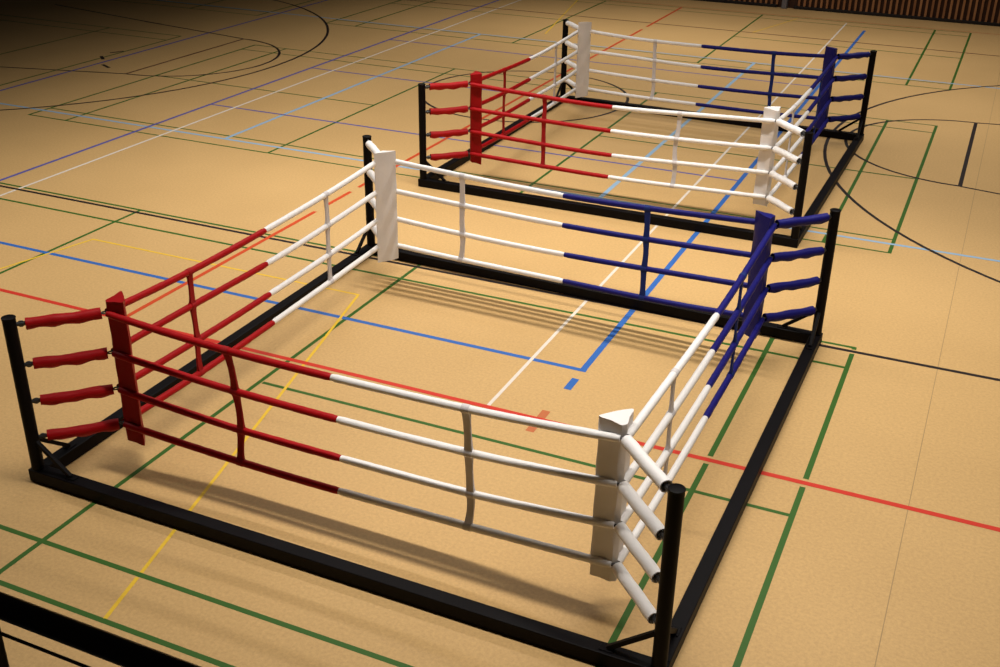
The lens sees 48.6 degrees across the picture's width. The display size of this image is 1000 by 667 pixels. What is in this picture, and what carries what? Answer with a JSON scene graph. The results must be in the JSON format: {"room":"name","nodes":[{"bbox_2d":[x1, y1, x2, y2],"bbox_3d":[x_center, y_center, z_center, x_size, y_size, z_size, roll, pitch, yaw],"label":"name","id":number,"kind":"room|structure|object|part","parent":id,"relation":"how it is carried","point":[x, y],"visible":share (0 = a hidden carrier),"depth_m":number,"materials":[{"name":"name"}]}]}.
{"room":"sports hall","nodes":[
{"label":"sports hall","id":0,"kind":"room"},
{"bbox_2d":[0,0,999,666],"bbox_3d":[-2.362,-3.303,17.721,35.000,0.202,28.100,12,28,21],"label":"floor","id":1,"kind":"structure","parent":0,"point":[142,141],"depth_m":10.95,"materials":[{"name":"beige wood"}]},
{"bbox_2d":[1,135,840,666],"bbox_3d":[-0.255,-0.059,9.348,5.183,1.420,5.252,12,28,21],"label":"ring","id":2,"kind":"object","parent":1,"relation":"on","point":[616,430],"visible":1,"depth_m":8.11,"materials":[{"name":"black paint"}]},
{"bbox_3d":[-3.504,0.451,8.146,0.101,1.268,0.101,12,28,21],"label":"post","id":3,"kind":"part","parent":2,"relation":"part of","materials":[{"name":"black metal"}]},
{"bbox_3d":[-1.461,-1.587,12.354,0.101,1.268,0.101,12,28,21],"label":"post","id":4,"kind":"part","parent":2,"relation":"part of","materials":[{"name":"black metal"}]},
{"bbox_3d":[0.959,1.412,6.332,0.101,1.268,0.101,12,28,21],"label":"post","id":5,"kind":"part","parent":2,"relation":"part of","materials":[{"name":"black metal"}]},
{"bbox_3d":[3.067,-0.567,10.422,0.101,1.268,0.101,12,28,21],"label":"post","id":6,"kind":"part","parent":2,"relation":"part of","materials":[{"name":"black metal"}]},
{"bbox_2d":[418,19,876,247],"bbox_3d":[2.263,-3.155,15.668,5.127,1.471,5.219,12,28,21],"label":"ring","id":7,"kind":"object","parent":1,"relation":"on","point":[772,121],"visible":0.99,"depth_m":14.54,"materials":[{"name":"black paint"}]},
{"bbox_3d":[-1.015,-2.641,14.514,0.101,1.268,0.101,12,28,21],"label":"post","id":8,"kind":"part","parent":7,"relation":"part of","materials":[{"name":"black metal"}]},
{"bbox_3d":[1.084,-4.646,18.658,0.101,1.268,0.101,12,28,21],"label":"post","id":9,"kind":"part","parent":7,"relation":"part of","materials":[{"name":"black metal"}]},
{"bbox_3d":[3.469,-1.693,12.726,0.101,1.268,0.101,12,28,21],"label":"post","id":10,"kind":"part","parent":7,"relation":"part of","materials":[{"name":"black metal"}]},
{"bbox_3d":[5.548,-3.634,16.740,0.101,1.268,0.101,12,28,21],"label":"post","id":11,"kind":"part","parent":7,"relation":"part of","materials":[{"name":"black metal"}]},
{"bbox_2d":[733,0,999,22],"bbox_3d":[3.443,-10.732,28.257,35.000,4.000,0.276,12,28,21],"label":"wall","id":12,"kind":"structure","parent":0,"point":[970,10],"depth_m":26.30,"materials":[{"name":"brown wood"}]},
{"bbox_2d":[781,0,787,8],"bbox_3d":[7.116,-9.902,26.683,0.120,4.000,0.280,12,28,21],"label":"trim","id":13,"kind":"structure","parent":12,"relation":"attached to","point":[784,2],"depth_m":27.41,"materials":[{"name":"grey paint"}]},
{"bbox_2d":[696,0,999,26],"bbox_3d":[3.369,-8.925,29.032,35.000,0.065,0.080,12,28,21],"label":"baseboard","id":14,"kind":"structure","parent":12,"relation":"attached to","point":[720,1],"depth_m":26.78,"materials":[{"name":"black wood"}]},
{"bbox_3d":[-1.217,2.512,0.379,12.000,0.200,4.200,12,28,21],"label":"trim","id":15,"kind":"structure","parent":0,"visible":0},
{"bbox_2d":[0,591,200,666],"bbox_3d":[-0.724,0.956,1.879,7.200,1.282,0.040,12,28,21],"label":"gallery railing","id":16,"kind":"object","parent":15,"relation":"on","point":[89,639],"visible":1,"depth_m":1.54,"materials":[{"name":"black metal"}]}
]}

